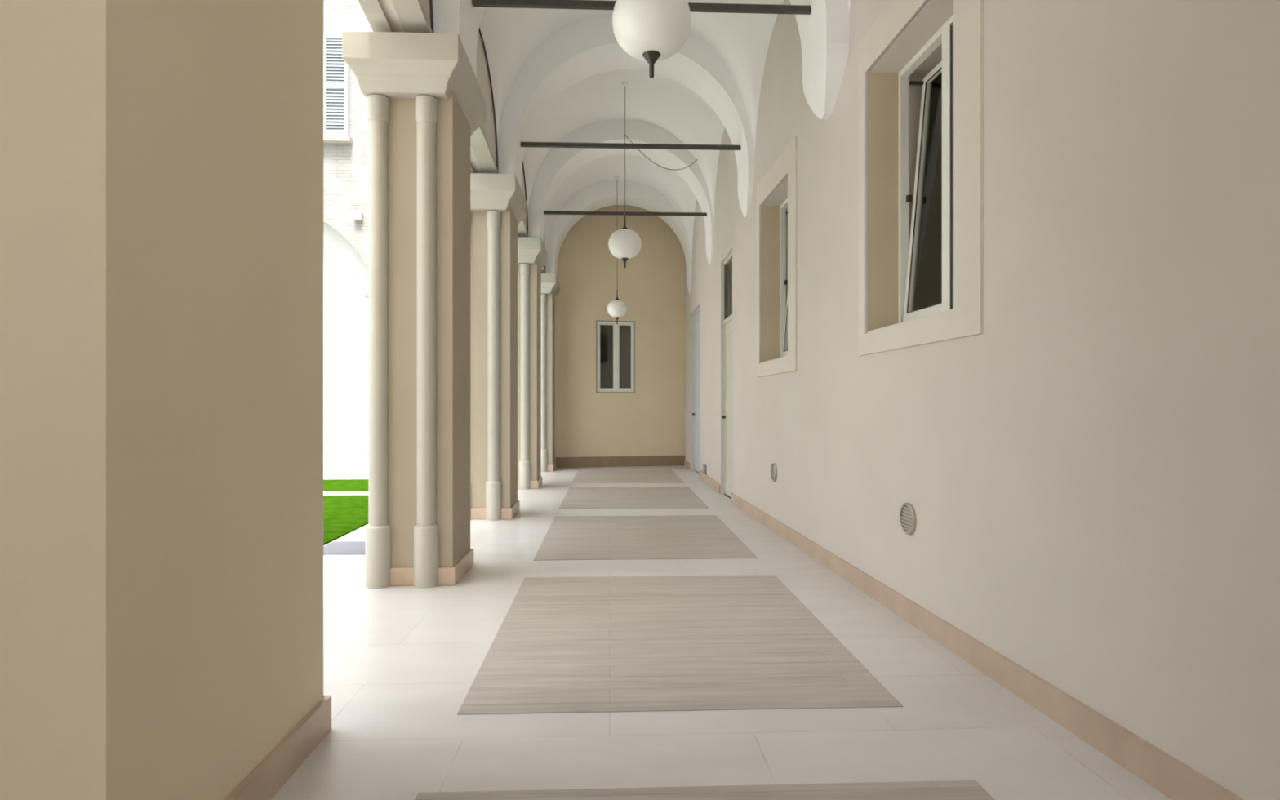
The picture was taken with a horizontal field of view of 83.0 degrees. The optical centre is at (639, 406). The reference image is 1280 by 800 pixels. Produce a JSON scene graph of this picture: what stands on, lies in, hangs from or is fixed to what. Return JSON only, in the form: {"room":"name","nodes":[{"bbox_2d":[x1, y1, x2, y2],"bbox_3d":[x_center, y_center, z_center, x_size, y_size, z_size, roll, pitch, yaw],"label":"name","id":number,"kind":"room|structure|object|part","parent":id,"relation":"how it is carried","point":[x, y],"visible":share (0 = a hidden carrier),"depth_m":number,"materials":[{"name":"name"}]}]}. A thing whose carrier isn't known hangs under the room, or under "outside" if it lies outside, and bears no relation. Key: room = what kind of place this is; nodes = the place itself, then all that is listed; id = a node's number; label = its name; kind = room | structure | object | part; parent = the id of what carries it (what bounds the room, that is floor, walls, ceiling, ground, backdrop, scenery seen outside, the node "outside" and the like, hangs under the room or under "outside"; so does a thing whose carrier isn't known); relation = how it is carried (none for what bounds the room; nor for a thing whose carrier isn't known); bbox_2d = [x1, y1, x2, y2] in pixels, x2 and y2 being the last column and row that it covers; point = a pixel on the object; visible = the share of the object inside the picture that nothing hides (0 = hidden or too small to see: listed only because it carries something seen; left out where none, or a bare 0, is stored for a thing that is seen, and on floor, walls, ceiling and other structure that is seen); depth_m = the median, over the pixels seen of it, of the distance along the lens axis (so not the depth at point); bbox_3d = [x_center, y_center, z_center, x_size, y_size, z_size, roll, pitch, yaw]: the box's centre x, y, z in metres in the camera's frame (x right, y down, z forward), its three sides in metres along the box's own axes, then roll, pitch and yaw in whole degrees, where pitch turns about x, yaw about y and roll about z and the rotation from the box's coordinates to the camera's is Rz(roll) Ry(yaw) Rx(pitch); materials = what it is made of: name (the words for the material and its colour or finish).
{"room":"courtyard arcade walkway","nodes":[
{"label":"courtyard arcade walkway","id":0,"kind":"room"},
{"bbox_2d":[0,0,323,799],"bbox_3d":[-2.764,-3.875,2.111,3.154,10.250,1.200,0,0,-2],"label":"wall","id":1,"kind":"structure","parent":0,"point":[162,161],"depth_m":1.75,"materials":[{"name":"paint"}]},
{"bbox_2d":[223,695,331,799],"bbox_3d":[-2.628,1.184,2.116,2.926,0.131,1.245,0,0,-2],"label":"baseboard","id":2,"kind":"structure","parent":1,"relation":"attached to","point":[272,773],"depth_m":2.42,"materials":[{"name":"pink stone"}]},
{"bbox_2d":[379,0,526,226],"bbox_3d":[-1.809,-5.781,9.246,0.338,6.438,13.621,0,0,-2],"label":"wall","id":3,"kind":"structure","parent":0,"point":[482,77],"depth_m":7.24,"materials":[{"name":"beige paint"}]},
{"bbox_2d":[358,0,432,32],"bbox_3d":[-1.588,-2.619,3.907,0.381,0.188,2.450,0,0,-2],"label":"lintel","id":4,"kind":"object","parent":3,"relation":"attached to","point":[411,14],"visible":0.61,"depth_m":4.79,"materials":[{"name":"beige stone"}]},
{"bbox_2d":[429,0,433,32],"bbox_3d":[-1.401,-3.041,3.915,0.019,1.084,2.304,0,0,-2],"label":"trim","id":5,"kind":"structure","parent":3,"relation":"attached to","point":[430,1],"depth_m":5.03,"materials":[{"name":"metal"}]},
{"bbox_2d":[470,125,497,173],"bbox_3d":[-1.711,-2.619,6.838,0.381,0.188,2.450,0,0,-2],"label":"lintel","id":6,"kind":"object","parent":3,"relation":"attached to","point":[479,143],"visible":0.18,"depth_m":7.48,"materials":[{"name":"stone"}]},
{"bbox_2d":[478,27,497,168],"bbox_3d":[-1.524,-3.041,6.846,0.019,1.084,2.304,0,0,-2],"label":"trim","id":7,"kind":"structure","parent":3,"relation":"attached to","point":[479,30],"depth_m":7.63,"materials":[{"name":"metal"}]},
{"bbox_2d":[517,219,528,237],"bbox_3d":[-1.835,-2.619,9.770,0.381,0.188,2.450,0,0,-2],"label":"lintel","id":8,"kind":"object","parent":3,"relation":"attached to","point":[522,228],"visible":0.06,"depth_m":10.66,"materials":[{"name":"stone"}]},
{"bbox_2d":[522,160,528,234],"bbox_3d":[-1.648,-3.041,9.777,0.019,1.084,2.304,0,0,-2],"label":"trim","id":9,"kind":"structure","parent":3,"relation":"attached to","point":[522,160],"depth_m":10.70,"materials":[{"name":"metal"}]},
{"bbox_2d":[541,266,545,273],"bbox_3d":[-1.958,-2.619,12.701,0.381,0.188,2.450,0,0,-2],"label":"lintel","id":10,"kind":"object","parent":3,"relation":"attached to","point":[543,270],"visible":0.02,"depth_m":13.75,"materials":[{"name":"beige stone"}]},
{"bbox_2d":[554,297,555,460],"bbox_3d":[-1.957,-0.875,14.589,0.491,4.250,0.340,0,0,-2],"label":"wall","id":11,"kind":"structure","parent":0,"point":[554,298],"depth_m":14.48,"materials":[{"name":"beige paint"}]},
{"bbox_2d":[600,324,631,388],"bbox_3d":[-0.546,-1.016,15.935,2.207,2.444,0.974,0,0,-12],"label":"window pane","id":12,"kind":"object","parent":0,"point":[606,331],"depth_m":16.39,"materials":[{"name":"glass"}]},
{"bbox_2d":[555,204,684,457],"bbox_3d":[-0.359,-3.875,15.212,3.951,10.250,0.493,0,0,-12],"label":"wall","id":13,"kind":"structure","parent":0,"point":[650,420],"depth_m":14.95,"materials":[{"name":"beige paint"}]},
{"bbox_2d":[595,320,635,393],"bbox_3d":[-0.523,-1.016,15.016,0.826,1.494,0.197,0,0,-12],"label":"window","id":14,"kind":"structure","parent":13,"relation":"in","point":[624,340],"depth_m":15.00,"materials":[{"name":"white wood"}]},
{"bbox_3d":[-0.689,-1.016,14.956,0.331,1.369,0.043,0,0,-12],"label":"sash","id":15,"kind":"part","parent":14,"relation":"part of","materials":[{"name":"white wood"}]},
{"bbox_3d":[-0.311,-1.016,15.037,0.305,1.369,0.043,0,0,-12],"label":"sash","id":16,"kind":"part","parent":14,"relation":"part of","materials":[{"name":"white wood"}]},
{"bbox_2d":[619,329,631,388],"bbox_3d":[-0.286,-0.953,15.148,0.289,1.269,0.039,0,0,-12],"label":"curtain","id":17,"kind":"object","parent":14,"relation":"hanging from","point":[624,335],"depth_m":15.12,"materials":[{"name":"grey fabric"}]},
{"bbox_2d":[555,455,684,467],"bbox_3d":[-0.384,1.144,14.949,2.728,0.212,0.037,0,0,-12],"label":"baseboard","id":18,"kind":"structure","parent":13,"relation":"attached to","point":[650,460],"depth_m":14.92,"materials":[{"name":"brown stone"}]},
{"bbox_2d":[479,0,850,259],"bbox_3d":[-0.108,-3.475,9.068,3.097,1.775,13.121,0,0,-2],"label":"ceiling","id":19,"kind":"structure","parent":0,"point":[510,36],"depth_m":9.76,"materials":[{"name":"white paint"}]},
{"bbox_2d":[607,176,626,324],"bbox_3d":[-0.430,-2.937,13.619,0.375,2.787,0.375,0,0,-2],"label":"pendant lamp","id":20,"kind":"object","parent":19,"relation":"hanging from","point":[616,308],"visible":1,"depth_m":13.49,"materials":[{"name":"white glass"}]},
{"bbox_3d":[-0.430,-1.831,13.619,0.375,0.324,0.375,0,0,-2],"label":"lamp shade","id":21,"kind":"part","parent":20,"relation":"part of","materials":[{"name":"white glass"}]},
{"bbox_2d":[608,81,641,267],"bbox_3d":[-0.204,-3.117,9.750,0.445,2.509,0.445,0,0,-2],"label":"pendant lamp","id":22,"kind":"object","parent":19,"relation":"hanging from","point":[624,243],"visible":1,"depth_m":9.61,"materials":[{"name":"white glass"}]},
{"bbox_3d":[-0.204,-2.181,9.750,0.445,0.384,0.445,0,0,-2],"label":"lamp shade","id":23,"kind":"part","parent":22,"relation":"part of","materials":[{"name":"white glass"}]},
{"bbox_3d":[-0.204,-3.430,9.750,0.010,1.810,0.010,0,0,20],"label":"cord","id":24,"kind":"part","parent":22,"relation":"part of","materials":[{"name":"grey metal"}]},
{"bbox_2d":[612,0,690,78],"bbox_3d":[0.064,-3.096,4.006,0.435,2.558,0.435,0,0,-2],"label":"pendant lamp","id":25,"kind":"object","parent":19,"relation":"hanging from","point":[651,31],"visible":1,"depth_m":3.88,"materials":[{"name":"white glass"}]},
{"bbox_2d":[625,134,697,169],"bbox_3d":[0.385,-3.640,10.395,0.009,0.476,1.750,0,0,42],"label":"cable","id":26,"kind":"object","parent":19,"relation":"hanging from","point":[625,135],"visible":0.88,"depth_m":10.20,"materials":[{"name":"brown metal"}]},
{"bbox_2d":[684,128,735,494],"bbox_3d":[1.341,-3.875,12.693,0.562,10.250,7.000,0,0,-2],"label":"wall","id":27,"kind":"structure","parent":0,"point":[706,292],"depth_m":11.14,"materials":[{"name":"beige paint"}]},
{"bbox_2d":[692,306,700,472],"bbox_3d":[1.097,-0.281,13.496,0.106,3.062,1.500,0,0,-2],"label":"door","id":28,"kind":"structure","parent":27,"relation":"in","point":[696,413],"depth_m":13.74,"materials":[{"name":"white wood"}]},
{"bbox_3d":[1.100,-0.263,13.496,0.009,2.725,1.200,0,0,-2],"label":"panel moulding","id":29,"kind":"part","parent":28,"relation":"part of","materials":[{"name":"white wood"}]},
{"bbox_2d":[702,464,706,475],"bbox_3d":[1.075,1.050,12.009,0.025,0.150,0.281,0,0,-2],"label":"utility box","id":30,"kind":"object","parent":27,"relation":"attached to","point":[704,467],"visible":1,"depth_m":11.90,"materials":[{"name":"grey plastic"}]},
{"bbox_2d":[721,252,732,497],"bbox_3d":[1.224,-0.400,9.879,0.106,3.300,0.962,0,0,-2],"label":"door","id":31,"kind":"structure","parent":27,"relation":"in","point":[727,264],"depth_m":10.08,"materials":[{"name":"paint"}]},
{"bbox_3d":[1.227,0.044,9.879,0.009,2.112,0.662,0,0,-2],"label":"panel moulding","id":32,"kind":"part","parent":31,"relation":"part of","materials":[{"name":"paint"}]},
{"bbox_3d":[1.244,-1.619,9.880,0.008,0.788,0.888,0,0,-2],"label":"transom pane","id":33,"kind":"part","parent":31,"relation":"part of","materials":[{"name":"clear glass"}]},
{"bbox_2d":[271,465,1171,799],"bbox_3d":[-0.856,1.312,5.469,7.250,0.125,21.500,0,0,-2],"label":"floor","id":34,"kind":"structure","parent":0,"point":[401,664],"depth_m":2.86,"materials":[{"name":"beige stone"}]},
{"bbox_2d":[342,31,485,588],"bbox_3d":[-1.624,-0.625,5.374,0.769,3.750,1.075,0,0,-2],"label":"pier","id":35,"kind":"object","parent":34,"relation":"on","point":[425,100],"visible":1,"depth_m":5.04,"materials":[{"name":"beige paint"}]},
{"bbox_3d":[-1.566,1.188,5.376,0.529,0.125,0.695,0,0,-2],"label":"baseboard","id":36,"kind":"part","parent":35,"relation":"part of","materials":[{"name":"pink stone"}]},
{"bbox_2d":[430,0,849,119],"bbox_3d":[0.005,-3.469,5.443,3.019,2.462,0.650,0,0,-2],"label":"arch","id":37,"kind":"object","parent":35,"relation":"on","point":[824,33],"visible":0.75,"depth_m":5.32,"materials":[{"name":"white paint"}]},
{"bbox_2d":[471,0,811,14],"bbox_3d":[0.034,-3.007,5.444,2.562,0.045,0.045,0,0,-2],"label":"rod","id":38,"kind":"object","parent":37,"relation":"attached to","point":[548,4],"visible":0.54,"depth_m":5.43,"materials":[{"name":"metal"}]},
{"bbox_2d":[470,173,526,520],"bbox_3d":[-1.748,-0.625,8.305,0.769,3.750,1.075,0,0,-2],"label":"pier","id":39,"kind":"object","parent":34,"relation":"on","point":[498,202],"visible":0.73,"depth_m":7.98,"materials":[{"name":"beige stone"}]},
{"bbox_3d":[-1.689,1.188,8.307,0.529,0.125,0.695,0,0,-2],"label":"baseboard","id":40,"kind":"part","parent":39,"relation":"part of","materials":[{"name":"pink stone"}]},
{"bbox_2d":[497,16,755,217],"bbox_3d":[-0.163,-3.469,8.372,2.928,2.462,0.650,0,0,-2],"label":"arch","id":41,"kind":"object","parent":39,"relation":"on","point":[580,51],"visible":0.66,"depth_m":8.10,"materials":[{"name":"white paint"}]},
{"bbox_2d":[520,142,741,150],"bbox_3d":[-0.090,-3.007,8.375,2.562,0.045,0.045,0,0,-2],"label":"rod","id":42,"kind":"object","parent":41,"relation":"attached to","point":[536,144],"visible":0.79,"depth_m":8.36,"materials":[{"name":"metal"}]},
{"bbox_2d":[517,236,546,489],"bbox_3d":[-1.871,-0.625,11.236,0.769,3.750,1.075,0,0,-2],"label":"pier","id":43,"kind":"object","parent":34,"relation":"on","point":[531,251],"visible":0.57,"depth_m":10.91,"materials":[{"name":"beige stone"}]},
{"bbox_3d":[-1.812,1.188,11.239,0.529,0.125,0.695,0,0,-2],"label":"baseboard","id":44,"kind":"part","parent":43,"relation":"part of","materials":[{"name":"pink stone"}]},
{"bbox_2d":[527,120,714,265],"bbox_3d":[-0.298,-3.469,11.303,2.905,2.462,0.650,0,0,-2],"label":"arch","id":45,"kind":"object","parent":43,"relation":"on","point":[559,163],"visible":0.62,"depth_m":11.01,"materials":[{"name":"white paint"}]},
{"bbox_2d":[543,210,706,216],"bbox_3d":[-0.213,-3.007,11.306,2.562,0.045,0.045,0,0,-2],"label":"rod","id":46,"kind":"object","parent":45,"relation":"attached to","point":[545,212],"visible":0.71,"depth_m":11.29,"materials":[{"name":"metal"}]},
{"bbox_2d":[541,273,559,471],"bbox_3d":[-1.995,-0.625,14.167,0.769,3.750,1.075,0,0,-2],"label":"pier","id":47,"kind":"object","parent":34,"relation":"on","point":[549,282],"visible":0.4,"depth_m":13.85,"materials":[{"name":"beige stone"}]},
{"bbox_3d":[-1.936,1.188,14.170,0.529,0.125,0.695,0,0,-2],"label":"baseboard","id":48,"kind":"part","parent":47,"relation":"part of","materials":[{"name":"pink stone"}]},
{"bbox_2d":[545,180,692,293],"bbox_3d":[-0.422,-3.469,14.234,2.905,2.462,0.650,0,0,-2],"label":"arch","id":49,"kind":"object","parent":47,"relation":"on","point":[595,196],"visible":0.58,"depth_m":13.93,"materials":[{"name":"white paint"}]},
{"bbox_2d":[571,470,684,483],"bbox_3d":[-0.243,1.261,12.930,1.835,0.029,2.338,0,0,-2],"label":"inlay","id":50,"kind":"object","parent":34,"relation":"on","point":[581,476],"visible":0.86,"depth_m":12.70,"materials":[{"name":"grey stone"}]},
{"bbox_2d":[558,486,708,509],"bbox_3d":[-0.119,1.261,9.999,1.835,0.029,2.338,0,0,-2],"label":"inlay","id":51,"kind":"object","parent":34,"relation":"on","point":[617,497],"visible":0.79,"depth_m":9.78,"materials":[{"name":"grey stone"}]},
{"bbox_2d":[533,515,758,560],"bbox_3d":[0.004,1.261,7.068,1.835,0.029,2.338,0,0,-2],"label":"inlay","id":52,"kind":"object","parent":34,"relation":"on","point":[656,536],"visible":0.86,"depth_m":6.74,"materials":[{"name":"grey stone"}]},
{"bbox_2d":[457,574,902,715],"bbox_3d":[0.127,1.261,4.136,1.835,0.029,2.338,0,0,-2],"label":"inlay","id":53,"kind":"object","parent":34,"relation":"on","point":[594,644],"visible":0.86,"depth_m":3.66,"materials":[{"name":"grey stone"}]},
{"bbox_2d":[414,780,994,799],"bbox_3d":[0.251,1.261,1.205,1.835,0.029,2.338,0,0,-2],"label":"inlay","id":54,"kind":"object","parent":34,"relation":"on","point":[946,789],"visible":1,"depth_m":2.34,"materials":[{"name":"grey stone"}]},
{"bbox_2d":[735,0,1279,799],"bbox_3d":[2.013,-3.875,2.033,0.563,10.250,14.382,0,0,-4],"label":"wall","id":55,"kind":"structure","parent":0,"point":[1090,477],"depth_m":2.77,"materials":[{"name":"beige paint"}]},
{"bbox_2d":[770,462,777,481],"bbox_3d":[1.338,0.662,7.237,0.022,0.188,0.188,0,0,-4],"label":"air vent","id":56,"kind":"object","parent":55,"relation":"in","point":[773,468],"visible":1,"depth_m":7.22,"materials":[{"name":"grey metal"}]},
{"bbox_2d":[756,135,796,377],"bbox_3d":[1.533,-1.368,7.227,0.442,2.101,1.488,0,0,-2],"label":"window","id":57,"kind":"structure","parent":55,"relation":"in","point":[776,320],"depth_m":7.82,"materials":[{"name":"stone"}]},
{"bbox_3d":[1.452,-0.465,7.290,0.213,0.015,1.113,0,0,-4],"label":"sill","id":58,"kind":"part","parent":57,"relation":"part of","materials":[{"name":"stone"}]},
{"bbox_3d":[1.583,-1.313,7.299,0.062,1.711,1.113,0,0,-4],"label":"frame","id":59,"kind":"part","parent":57,"relation":"part of","materials":[{"name":"white wood"}]},
{"bbox_3d":[1.643,-1.321,7.546,0.179,1.594,0.544,0,0,-4],"label":"tilted sash","id":60,"kind":"part","parent":57,"relation":"part of","materials":[{"name":"white wood"}]},
{"bbox_2d":[899,502,916,534],"bbox_3d":[1.559,0.655,4.219,0.022,0.185,0.185,0,0,-4],"label":"air vent","id":61,"kind":"object","parent":55,"relation":"in","point":[908,519],"visible":1,"depth_m":4.21,"materials":[{"name":"grey metal"}]},
{"bbox_2d":[857,0,982,355],"bbox_3d":[1.755,-1.416,4.212,0.446,2.142,1.547,0,0,-2],"label":"window","id":62,"kind":"structure","parent":55,"relation":"in","point":[931,291],"depth_m":4.59,"materials":[{"name":"stone"}]},
{"bbox_3d":[1.673,-0.492,4.274,0.213,0.015,1.172,0,0,-4],"label":"sill","id":63,"kind":"part","parent":62,"relation":"part of","materials":[{"name":"stone"}]},
{"bbox_3d":[1.864,-1.369,4.546,0.183,1.635,0.573,0,0,-4],"label":"tilted sash","id":64,"kind":"part","parent":62,"relation":"part of","materials":[{"name":"white wood"}]},
{"bbox_3d":[1.804,-1.361,4.284,0.062,1.752,1.172,0,0,-4],"label":"frame","id":65,"kind":"part","parent":62,"relation":"part of","materials":[{"name":"white wood"}]},
{"bbox_3d":[1.864,-1.366,4.536,0.135,1.529,0.490,0,0,-4],"label":"pane","id":66,"kind":"part","parent":62,"relation":"part of","materials":[{"name":"clear glass"}]},
{"bbox_2d":[684,459,1244,799],"bbox_3d":[1.591,1.188,5.134,0.221,0.125,20.130,0,0,-4],"label":"baseboard","id":67,"kind":"structure","parent":55,"relation":"attached to","point":[1171,777],"depth_m":3.01,"materials":[{"name":"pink stone"}]},
{"label":"outside","id":68,"kind":"structure","parent":0,"visible":0},
{"bbox_2d":[323,464,368,609],"bbox_3d":[-6.245,1.326,-0.263,27.500,0.148,35.000,0,0,-2],"label":"paving","id":69,"kind":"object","parent":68,"point":[342,574],"depth_m":5.72,"materials":[{"name":"stone"}]},
{"bbox_2d":[323,541,365,555],"bbox_3d":[-2.414,1.260,6.385,0.788,0.030,0.588,0,0,-2],"label":"paving strip","id":70,"kind":"object","parent":69,"relation":"on","point":[335,548],"visible":0.21,"depth_m":6.34,"materials":[{"name":"grey stone"}]},
{"bbox_2d":[323,490,368,495],"bbox_3d":[-10.464,1.259,10.056,14.938,0.032,0.525,0,0,-2],"label":"garden path","id":71,"kind":"structure","parent":69,"relation":"on","point":[365,492],"depth_m":10.29,"materials":[{"name":"white concrete"}]},
{"bbox_2d":[323,494,368,545],"bbox_3d":[-10.347,1.255,7.296,14.938,0.040,4.950,0,0,-2],"label":"lawn","id":72,"kind":"structure","parent":69,"relation":"on","point":[343,515],"depth_m":8.17,"materials":[{"name":"green plant"}]},
{"bbox_2d":[323,479,368,491],"bbox_3d":[-10.511,1.255,11.174,14.938,0.040,1.662,0,0,-2],"label":"lawn","id":73,"kind":"structure","parent":69,"relation":"on","point":[329,485],"depth_m":11.29,"materials":[{"name":"green plant"}]},
{"bbox_2d":[323,0,373,464],"bbox_3d":[-10.279,-5.000,17.120,15.900,12.500,3.925,0,0,-2],"label":"building","id":74,"kind":"structure","parent":69,"relation":"on","point":[345,123],"depth_m":15.52,"materials":[{"name":"paint"}]},
{"bbox_2d":[323,33,348,135],"bbox_3d":[-6.499,-6.844,15.448,0.538,2.188,0.065,0,0,-2],"label":"shutter","id":75,"kind":"object","parent":74,"relation":"hanging from","point":[335,71],"depth_m":15.43,"materials":[{"name":"paint"}]},
{"bbox_3d":[-6.841,-5.675,15.388,1.375,0.100,0.175,0,0,-2],"label":"sill","id":76,"kind":"part","parent":74,"relation":"part of","materials":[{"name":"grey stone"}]}
]}

